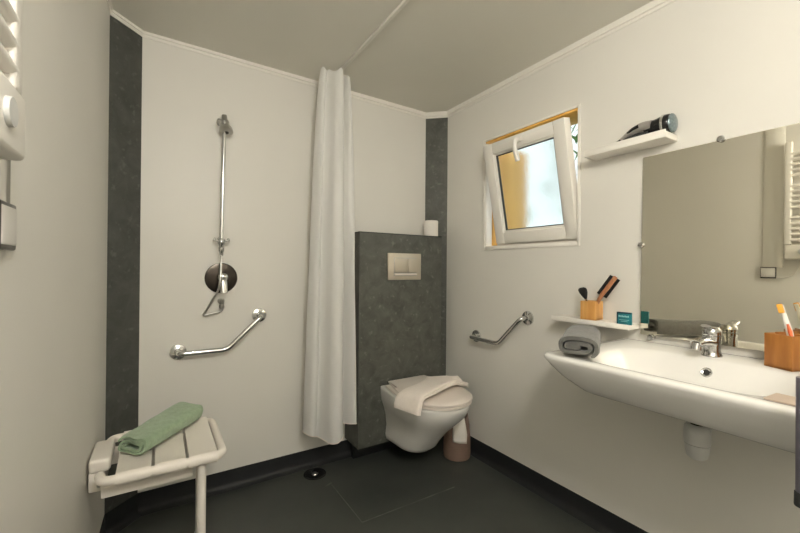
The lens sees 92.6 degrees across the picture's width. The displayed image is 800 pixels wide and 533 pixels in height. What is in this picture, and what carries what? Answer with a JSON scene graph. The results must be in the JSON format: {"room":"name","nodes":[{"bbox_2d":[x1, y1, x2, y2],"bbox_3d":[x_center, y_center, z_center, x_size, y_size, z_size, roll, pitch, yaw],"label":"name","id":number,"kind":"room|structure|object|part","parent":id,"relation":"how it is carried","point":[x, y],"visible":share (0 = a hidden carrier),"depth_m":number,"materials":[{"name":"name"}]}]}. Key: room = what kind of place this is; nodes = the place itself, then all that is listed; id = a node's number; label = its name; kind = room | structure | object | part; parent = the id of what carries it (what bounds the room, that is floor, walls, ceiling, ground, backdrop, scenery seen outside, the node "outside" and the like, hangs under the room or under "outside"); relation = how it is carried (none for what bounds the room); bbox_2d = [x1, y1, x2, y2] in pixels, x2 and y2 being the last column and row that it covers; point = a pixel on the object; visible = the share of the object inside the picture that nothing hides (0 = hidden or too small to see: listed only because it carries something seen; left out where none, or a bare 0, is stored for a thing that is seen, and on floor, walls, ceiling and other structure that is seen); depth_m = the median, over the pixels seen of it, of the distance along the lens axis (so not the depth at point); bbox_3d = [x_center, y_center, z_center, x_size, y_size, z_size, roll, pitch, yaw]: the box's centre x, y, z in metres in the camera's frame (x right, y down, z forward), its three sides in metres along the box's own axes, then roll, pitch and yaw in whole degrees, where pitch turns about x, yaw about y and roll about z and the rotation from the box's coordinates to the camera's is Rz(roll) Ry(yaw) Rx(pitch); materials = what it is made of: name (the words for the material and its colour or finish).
{"room":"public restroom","nodes":[
{"label":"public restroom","id":0,"kind":"room"},
{"bbox_2d":[0,0,109,532],"bbox_3d":[-0.607,0.026,0.426,0.123,2.262,2.975,1,0,-31],"label":"wall","id":1,"kind":"structure","parent":0,"point":[53,285],"depth_m":0.94,"materials":[{"name":"white paint"}]},
{"bbox_2d":[0,159,10,202],"bbox_3d":[-0.630,-0.594,0.603,0.010,0.982,0.105,1,0,-31],"label":"trim","id":2,"kind":"structure","parent":1,"relation":"attached to","point":[5,165],"depth_m":0.62,"materials":[{"name":"white plastic"}]},
{"bbox_2d":[0,199,16,250],"bbox_3d":[-0.642,-0.066,0.620,0.014,0.078,0.082,1,0,-32],"label":"light switch","id":3,"kind":"object","parent":1,"relation":"attached to","point":[8,212],"visible":1,"depth_m":0.62,"materials":[{"name":"white plastic"}]},
{"bbox_2d":[0,0,24,160],"bbox_3d":[-0.455,-0.486,0.356,0.064,0.914,0.606,1,0,-30],"label":"towel radiator","id":4,"kind":"object","parent":1,"relation":"attached to","point":[12,104],"visible":1,"depth_m":0.53,"materials":[{"name":"white metal"}]},
{"bbox_3d":[-0.565,-0.598,0.550,0.029,0.690,0.036,1,0,-32],"label":"post","id":5,"kind":"part","parent":4,"relation":"part of","materials":[{"name":"white plastic"}]},
{"bbox_2d":[99,514,105,532],"bbox_3d":[-0.522,1.110,0.415,0.034,0.095,2.859,1,0,-31],"label":"baseboard","id":6,"kind":"structure","parent":1,"relation":"attached to","point":[102,530],"depth_m":1.59,"materials":[{"name":"black plastic"}]},
{"bbox_2d":[107,0,112,12],"bbox_3d":[-0.513,-1.099,0.417,0.012,0.024,2.859,1,0,-31],"label":"trim","id":7,"kind":"structure","parent":1,"relation":"attached to","point":[109,2],"depth_m":1.60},
{"bbox_2d":[138,37,425,492],"bbox_3d":[-0.641,0.032,2.234,2.310,2.262,0.120,1,0,-32],"label":"wall","id":8,"kind":"structure","parent":0,"point":[253,390],"depth_m":2.03,"materials":[{"name":"white paint"}]},
{"bbox_2d":[104,15,141,513],"bbox_3d":[-1.239,0.037,1.717,0.113,2.238,0.113,1,0,-32],"label":"wall panel","id":9,"kind":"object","parent":8,"relation":"attached to","point":[125,47],"depth_m":1.71,"materials":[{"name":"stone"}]},
{"bbox_2d":[105,493,140,532],"bbox_3d":[-1.231,1.109,1.709,0.034,0.095,0.160,0,0,13],"label":"baseboard","id":10,"kind":"structure","parent":8,"relation":"attached to","point":[124,514],"depth_m":1.71,"materials":[{"name":"black plastic"}]},
{"bbox_2d":[110,10,143,36],"bbox_3d":[-1.224,-1.096,1.720,0.012,0.030,0.160,0,0,13],"label":"trim","id":11,"kind":"structure","parent":8,"relation":"attached to","point":[113,13],"depth_m":1.71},
{"bbox_2d":[169,308,265,359],"bbox_3d":[-0.911,0.342,1.951,0.457,0.235,0.070,1,0,-32],"label":"grab bar","id":12,"kind":"object","parent":8,"relation":"attached to","point":[176,352],"visible":1,"depth_m":1.92,"materials":[{"name":"silver metal"}]},
{"bbox_2d":[204,263,236,292],"bbox_3d":[-0.910,0.060,1.954,0.156,0.156,0.065,1,0,-32],"label":"shower mixer","id":13,"kind":"object","parent":8,"relation":"attached to","point":[229,275],"visible":0.85,"depth_m":1.96,"materials":[{"name":"silver metal"}]},
{"bbox_3d":[-0.905,0.082,1.954,0.052,0.104,0.059,1,0,-32],"label":"lever","id":14,"kind":"part","parent":13,"relation":"part of","materials":[{"name":"silver metal"}]},
{"bbox_2d":[217,298,224,308],"bbox_3d":[-0.917,0.189,1.964,0.034,0.057,0.040,1,0,-32],"label":"wall outlet","id":15,"kind":"object","parent":8,"relation":"attached to","point":[220,301],"visible":1,"depth_m":1.95,"materials":[{"name":"metal"}]},
{"bbox_2d":[213,114,232,255],"bbox_3d":[-0.903,-0.418,1.948,0.090,0.725,0.082,1,0,-32],"label":"shower rail","id":16,"kind":"object","parent":8,"relation":"attached to","point":[225,129],"visible":1,"depth_m":1.93,"materials":[{"name":"silver metal"}]},
{"bbox_2d":[203,256,222,315],"bbox_3d":[-0.935,0.092,1.919,0.094,0.316,0.057,1,0,-32],"label":"shower hose","id":17,"kind":"object","parent":16,"relation":"hanging from","point":[220,274],"visible":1,"depth_m":1.91,"materials":[{"name":"metal"}]},
{"bbox_2d":[138,440,350,515],"bbox_3d":[-0.524,1.117,2.219,1.651,0.095,0.034,1,0,-32],"label":"baseboard","id":18,"kind":"structure","parent":8,"relation":"attached to","point":[173,495],"depth_m":2.03,"materials":[{"name":"black plastic"}]},
{"bbox_2d":[143,31,425,118],"bbox_3d":[-0.512,-1.073,2.236,1.651,0.059,0.012,1,0,-32],"label":"trim","id":19,"kind":"structure","parent":8,"relation":"attached to","point":[155,37],"depth_m":2.10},
{"bbox_2d":[425,118,447,375],"bbox_3d":[0.248,0.053,2.662,0.109,2.238,0.109,1,0,-32],"label":"trim","id":20,"kind":"structure","parent":8,"relation":"attached to","point":[436,163],"depth_m":2.66,"materials":[{"name":"grey stone"}]},
{"bbox_2d":[426,111,447,118],"bbox_3d":[0.256,-1.056,2.660,0.154,0.046,0.012,0,0,13],"label":"trim","id":21,"kind":"structure","parent":8,"relation":"attached to","point":[442,114],"depth_m":2.66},
{"bbox_2d":[118,438,598,532],"bbox_3d":[0.168,1.215,0.919,2.490,0.100,3.370,1,0,-32],"label":"floor","id":22,"kind":"structure","parent":0,"point":[482,499],"depth_m":1.87,"materials":[{"name":"tile"}]},
{"bbox_2d":[88,417,225,532],"bbox_3d":[-0.896,0.903,1.429,0.410,0.510,0.398,1,0,-32],"label":"shower bench","id":23,"kind":"object","parent":22,"relation":"on","point":[133,472],"visible":0.94,"depth_m":1.33,"materials":[{"name":"beige plastic"}]},
{"bbox_3d":[-0.857,0.720,1.305,0.261,0.064,0.008,1,0,-32],"label":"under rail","id":24,"kind":"part","parent":23,"relation":"part of","materials":[{"name":"beige plastic"}]},
{"bbox_3d":[-0.991,0.720,1.516,0.261,0.064,0.008,1,0,-32],"label":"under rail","id":25,"kind":"part","parent":23,"relation":"part of","materials":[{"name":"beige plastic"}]},
{"bbox_3d":[-0.885,0.676,1.436,0.388,0.029,0.389,1,0,-32],"label":"tube frame","id":26,"kind":"part","parent":23,"relation":"part of","materials":[{"name":"beige plastic"}]},
{"bbox_2d":[118,402,202,454],"bbox_3d":[-0.920,0.614,1.475,0.136,0.068,0.327,0,0,8],"label":"rolled towel","id":27,"kind":"object","parent":23,"relation":"on","point":[180,415],"visible":1,"depth_m":1.42,"materials":[{"name":"green fabric"}]},
{"bbox_3d":[-0.852,0.905,1.623,0.029,0.448,0.029,1,0,-32],"label":"leg","id":28,"kind":"part","parent":23,"relation":"part of","materials":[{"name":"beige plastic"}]},
{"bbox_3d":[-0.707,0.905,1.360,0.029,0.448,0.029,1,0,-32],"label":"leg","id":29,"kind":"part","parent":23,"relation":"part of","materials":[{"name":"beige plastic"}]},
{"bbox_2d":[303,468,325,479],"bbox_3d":[-0.478,1.161,2.144,0.124,0.006,0.124,1,0,-32],"label":"floor drain","id":30,"kind":"object","parent":22,"relation":"on","point":[314,473],"visible":1,"depth_m":2.14,"materials":[{"name":"black plastic"}]},
{"bbox_2d":[332,485,361,521],"bbox_3d":[-0.268,1.164,1.889,0.003,0.001,0.355,1,0,-33],"label":"trim","id":31,"kind":"structure","parent":22,"relation":"on","point":[332,485],"depth_m":1.87,"materials":[{"name":"plastic"}]},
{"bbox_2d":[345,231,441,458],"bbox_3d":[-0.028,0.484,2.429,0.603,1.368,0.205,1,0,-32],"label":"enclosure","id":32,"kind":"object","parent":22,"relation":"on","point":[398,276],"visible":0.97,"depth_m":2.32,"materials":[{"name":"grey stone"}]},
{"bbox_3d":[0.028,0.001,2.361,0.243,0.164,0.012,1,0,-32],"label":"flush plate","id":33,"kind":"part","parent":32,"relation":"part of","materials":[{"name":"beige plastic"}]},
{"bbox_2d":[381,375,472,452],"bbox_3d":[0.155,0.862,2.127,0.374,0.378,0.544,1,0,-32],"label":"toilet","id":34,"kind":"object","parent":32,"relation":"attached to","point":[440,412],"visible":0.84,"depth_m":2.03,"materials":[{"name":"white ceramic"}]},
{"bbox_3d":[0.169,0.704,2.109,0.368,0.015,0.491,1,0,-32],"label":"seat","id":35,"kind":"part","parent":34,"relation":"part of","materials":[{"name":"white plastic"}]},
{"bbox_3d":[0.166,0.683,2.113,0.374,0.022,0.510,1,0,-32],"label":"lid","id":36,"kind":"part","parent":34,"relation":"part of","materials":[{"name":"white plastic"}]},
{"bbox_2d":[394,376,468,415],"bbox_3d":[0.157,0.676,2.091,0.241,0.111,0.495,0,0,37],"label":"folded towel","id":37,"kind":"object","parent":34,"relation":"on","point":[410,399],"visible":1,"depth_m":1.97,"materials":[{"name":"white fabric"}]},
{"bbox_2d":[424,220,437,235],"bbox_3d":[0.210,-0.253,2.588,0.096,0.109,0.096,1,0,-32],"label":"toilet roll","id":38,"kind":"object","parent":32,"relation":"on","point":[430,226],"visible":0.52,"depth_m":2.54,"materials":[{"name":"paper"}]},
{"bbox_2d":[363,487,453,521],"bbox_3d":[0.060,1.167,1.885,0.540,0.001,0.004,1,0,-32],"label":"trim","id":39,"kind":"structure","parent":22,"relation":"on","point":[452,487],"depth_m":1.87,"materials":[{"name":"plastic"}]},
{"bbox_2d":[443,413,469,461],"bbox_3d":[0.352,1.022,2.363,0.166,0.297,0.166,1,0,-32],"label":"waste bin","id":40,"kind":"object","parent":22,"relation":"on","point":[456,452],"visible":0.62,"depth_m":2.30,"materials":[{"name":"plastic"}]},
{"bbox_2d":[453,419,466,443],"bbox_3d":[0.357,0.978,2.292,0.088,0.163,0.046,0,0,-3],"label":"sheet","id":41,"kind":"object","parent":40,"relation":"hanging from","point":[459,430],"visible":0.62,"depth_m":2.28,"materials":[{"name":"paper"}]},
{"bbox_2d":[111,0,652,111],"bbox_3d":[0.187,-1.157,0.928,2.490,0.156,3.370,1,0,-32],"label":"ceiling","id":42,"kind":"structure","parent":0,"point":[433,55],"depth_m":1.79,"materials":[{"name":"white paint"}]},
{"bbox_2d":[341,0,409,70],"bbox_3d":[0.115,-1.078,1.414,0.030,0.020,2.068,1,0,-32],"label":"rail","id":43,"kind":"object","parent":42,"relation":"attached to","point":[403,3],"visible":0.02,"depth_m":1.76,"materials":[{"name":"white metal"}]},
{"bbox_2d":[303,67,356,444],"bbox_3d":[-0.378,-0.078,2.109,0.238,2.006,0.262,0,0,27],"label":"shower curtain","id":44,"kind":"object","parent":43,"relation":"hanging from","point":[330,356],"visible":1,"depth_m":2.05,"materials":[{"name":"white fabric"}]},
{"bbox_2d":[446,0,799,532],"bbox_3d":[1.111,0.043,1.516,0.120,2.262,2.970,1,0,-32],"label":"wall","id":45,"kind":"structure","parent":0,"point":[727,68],"depth_m":1.68,"materials":[{"name":"white paint"}]},
{"bbox_2d":[469,311,533,344],"bbox_3d":[0.556,0.356,2.208,0.070,0.233,0.467,1,0,-32],"label":"grab bar","id":46,"kind":"object","parent":45,"relation":"attached to","point":[527,317],"visible":1,"depth_m":2.10,"materials":[{"name":"silver metal"}]},
{"bbox_2d":[482,104,580,249],"bbox_3d":[0.673,-0.436,2.075,0.259,0.674,0.640,1,0,-32],"label":"window","id":47,"kind":"structure","parent":45,"relation":"in","point":[531,187],"depth_m":1.99,"materials":[{"name":"white plastic"}]},
{"bbox_3d":[0.608,-0.611,1.983,0.049,0.129,0.050,1,0,-32],"label":"handle","id":48,"kind":"part","parent":47,"relation":"part of","materials":[{"name":"white plastic"}]},
{"bbox_3d":[0.686,-0.419,2.035,0.092,0.423,0.380,1,0,-32],"label":"pane","id":49,"kind":"part","parent":47,"relation":"part of","materials":[{"name":"clear glass"}]},
{"bbox_3d":[0.734,-0.430,2.113,0.115,0.638,0.615,1,0,-32],"label":"frame","id":50,"kind":"part","parent":47,"relation":"part of","materials":[{"name":"white plastic"}]},
{"bbox_2d":[486,108,577,245],"bbox_3d":[0.845,-0.410,2.178,0.368,0.700,0.665,1,0,-32],"label":"trim","id":51,"kind":"structure","parent":45,"relation":"attached to","point":[572,114],"depth_m":2.03,"materials":[{"name":"orange wood"}]},
{"bbox_2d":[443,436,647,532],"bbox_3d":[1.066,1.126,1.424,0.034,0.095,2.861,1,0,-32],"label":"baseboard","id":52,"kind":"structure","parent":45,"relation":"attached to","point":[598,518],"depth_m":1.91,"materials":[{"name":"black plastic"}]},
{"bbox_2d":[447,0,676,116],"bbox_3d":[1.093,-1.054,1.438,0.012,0.045,2.861,1,0,-32],"label":"trim","id":53,"kind":"structure","parent":45,"relation":"attached to","point":[654,5],"depth_m":1.85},
{"bbox_2d":[551,315,640,329],"bbox_3d":[0.859,0.245,1.703,0.099,0.021,0.355,1,0,-32],"label":"wall shelf","id":54,"kind":"object","parent":45,"relation":"attached to","point":[566,318],"visible":0.98,"depth_m":1.65,"materials":[{"name":"white plastic"}]},
{"bbox_2d":[580,300,602,320],"bbox_3d":[0.858,0.195,1.710,0.068,0.082,0.068,1,0,-36],"label":"tumbler","id":55,"kind":"object","parent":54,"relation":"on","point":[590,309],"visible":0.97,"depth_m":1.69,"materials":[{"name":"orange wood"}]},
{"bbox_2d":[578,287,587,300],"bbox_3d":[0.832,0.157,1.716,0.061,0.129,0.032,0,0,30],"label":"makeup brush","id":56,"kind":"object","parent":55,"relation":"in","point":[583,291],"visible":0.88,"depth_m":1.71,"materials":[{"name":"black plastic"}]},
{"bbox_2d":[596,275,619,303],"bbox_3d":[0.878,0.129,1.658,0.035,0.189,0.150,1,0,-19],"label":"brush","id":57,"kind":"object","parent":55,"relation":"in","point":[611,282],"visible":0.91,"depth_m":1.63,"materials":[{"name":"brown wood"}]},
{"bbox_2d":[617,312,631,324],"bbox_3d":[0.911,0.210,1.551,0.011,0.050,0.056,1,0,-34],"label":"packet","id":58,"kind":"object","parent":54,"relation":"on","point":[625,318],"visible":1,"depth_m":1.55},
{"bbox_2d":[584,129,676,160],"bbox_3d":[0.942,-0.498,1.584,0.099,0.030,0.323,1,0,-32],"label":"wall shelf","id":59,"kind":"object","parent":45,"relation":"attached to","point":[661,137],"visible":1,"depth_m":1.54,"materials":[{"name":"white plastic"}]},
{"bbox_2d":[617,113,677,141],"bbox_3d":[0.974,-0.544,1.532,0.077,0.077,0.227,1,0,-32],"label":"hair dryer","id":60,"kind":"object","parent":59,"relation":"on","point":[669,122],"visible":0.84,"depth_m":1.47,"materials":[{"name":"black plastic"}]},
{"bbox_2d":[627,125,638,133],"bbox_3d":[0.937,-0.550,1.540,0.011,0.027,0.052,1,0,-20],"label":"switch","id":61,"kind":"object","parent":60,"relation":"attached to","point":[634,130],"depth_m":1.53,"materials":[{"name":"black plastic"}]},
{"bbox_3d":[0.950,-0.519,1.536,0.039,0.024,0.093,1,0,-32],"label":"cord","id":62,"kind":"part","parent":60,"relation":"part of","materials":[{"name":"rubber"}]},
{"bbox_3d":[0.952,-0.544,1.543,0.042,0.059,0.123,1,0,-32],"label":"handle","id":63,"kind":"part","parent":60,"relation":"part of","materials":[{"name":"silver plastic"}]},
{"bbox_2d":[668,113,677,131],"bbox_3d":[1.031,-0.543,1.442,0.071,0.071,0.012,1,0,-32],"label":"grille","id":64,"kind":"object","parent":60,"relation":"attached to","point":[672,119],"depth_m":1.43,"materials":[{"name":"silver metal"}]},
{"bbox_2d":[544,338,799,452],"bbox_3d":[0.931,0.375,1.153,0.564,0.147,0.772,1,0,-32],"label":"basin","id":65,"kind":"object","parent":45,"relation":"attached to","point":[725,394],"visible":0.98,"depth_m":1.12,"materials":[{"name":"white ceramic"}]},
{"bbox_2d":[558,325,600,357],"bbox_3d":[0.645,0.258,1.362,0.124,0.066,0.318,0,0,29],"label":"rolled towel","id":66,"kind":"object","parent":65,"relation":"on","point":[576,339],"visible":1,"depth_m":1.25,"materials":[{"name":"grey fabric"}]},
{"bbox_2d":[683,422,712,460],"bbox_3d":[1.020,0.520,1.247,0.307,0.149,0.070,1,0,-32],"label":"trap","id":67,"kind":"object","parent":65,"relation":"attached to","point":[697,439],"visible":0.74,"depth_m":1.16,"materials":[{"name":"grey plastic"}]},
{"bbox_2d":[684,441,710,460],"bbox_3d":[0.919,0.571,1.183,0.066,0.046,0.066,1,0,-32],"label":"cup","id":68,"kind":"object","parent":67,"relation":"on","point":[696,451],"depth_m":1.16,"materials":[{"name":"grey plastic"}]},
{"bbox_2d":[690,324,722,357],"bbox_3d":[1.031,0.248,1.284,0.128,0.112,0.062,1,0,-32],"label":"tap","id":69,"kind":"object","parent":65,"relation":"on","point":[711,338],"visible":1,"depth_m":1.28,"materials":[{"name":"silver metal"}]},
{"bbox_3d":[1.013,0.259,1.278,0.093,0.046,0.044,1,0,-23],"label":"spout","id":70,"kind":"part","parent":69,"relation":"part of","materials":[{"name":"silver metal"}]},
{"bbox_3d":[1.048,0.213,1.292,0.087,0.041,0.055,1,0,-32],"label":"lever","id":71,"kind":"part","parent":69,"relation":"part of","materials":[{"name":"silver metal"}]},
{"bbox_2d":[763,393,795,405],"bbox_3d":[0.881,0.298,0.826,0.072,0.004,0.124,1,0,-28],"label":"bar of soap","id":72,"kind":"object","parent":65,"relation":"on","point":[777,397],"visible":1,"depth_m":0.86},
{"bbox_2d":[764,332,799,371],"bbox_3d":[1.159,0.250,1.141,0.074,0.107,0.074,0,0,-8],"label":"tumbler","id":73,"kind":"object","parent":65,"relation":"on","point":[781,351],"visible":0.98,"depth_m":1.13,"materials":[{"name":"brown wood"}]},
{"bbox_2d":[776,304,793,335],"bbox_3d":[1.157,0.203,1.137,0.020,0.182,0.053,1,0,-32],"label":"toothbrush","id":74,"kind":"object","parent":73,"relation":"in","point":[789,332],"visible":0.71,"depth_m":1.14,"materials":[{"name":"white plastic"}]},
{"bbox_3d":[1.160,0.204,1.138,0.013,0.179,0.050,1,0,-29],"label":"handle","id":75,"kind":"part","parent":74,"relation":"part of","materials":[{"name":"white plastic"}]},
{"bbox_2d":[637,123,799,350],"bbox_3d":[1.185,-0.085,1.256,0.034,0.758,0.764,1,0,-32],"label":"wall mirror","id":76,"kind":"object","parent":45,"relation":"attached to","point":[720,244],"visible":1,"depth_m":1.34,"materials":[{"name":"silver mirror"}]},
{"bbox_2d":[794,376,799,507],"bbox_3d":[1.060,0.298,0.869,0.655,0.332,0.080,1,0,-30],"label":"support rail","id":77,"kind":"object","parent":45,"relation":"attached to","point":[797,404],"visible":1,"depth_m":0.73,"materials":[{"name":"grey metal"}]},
{"label":"outside","id":78,"kind":"structure","parent":0,"visible":0},
{"bbox_3d":[2.937,1.553,5.417,7.210,0.100,12.000,1,0,-32],"label":"lawn","id":79,"kind":"structure","parent":78,"visible":0},
{"bbox_2d":[571,124,577,159],"bbox_3d":[1.720,0.032,4.521,2.339,3.302,3.533,1,0,-32],"label":"shrub","id":80,"kind":"object","parent":79,"relation":"on","point":[575,138],"visible":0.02,"depth_m":4.05,"materials":[{"name":"green plant"}]}
]}

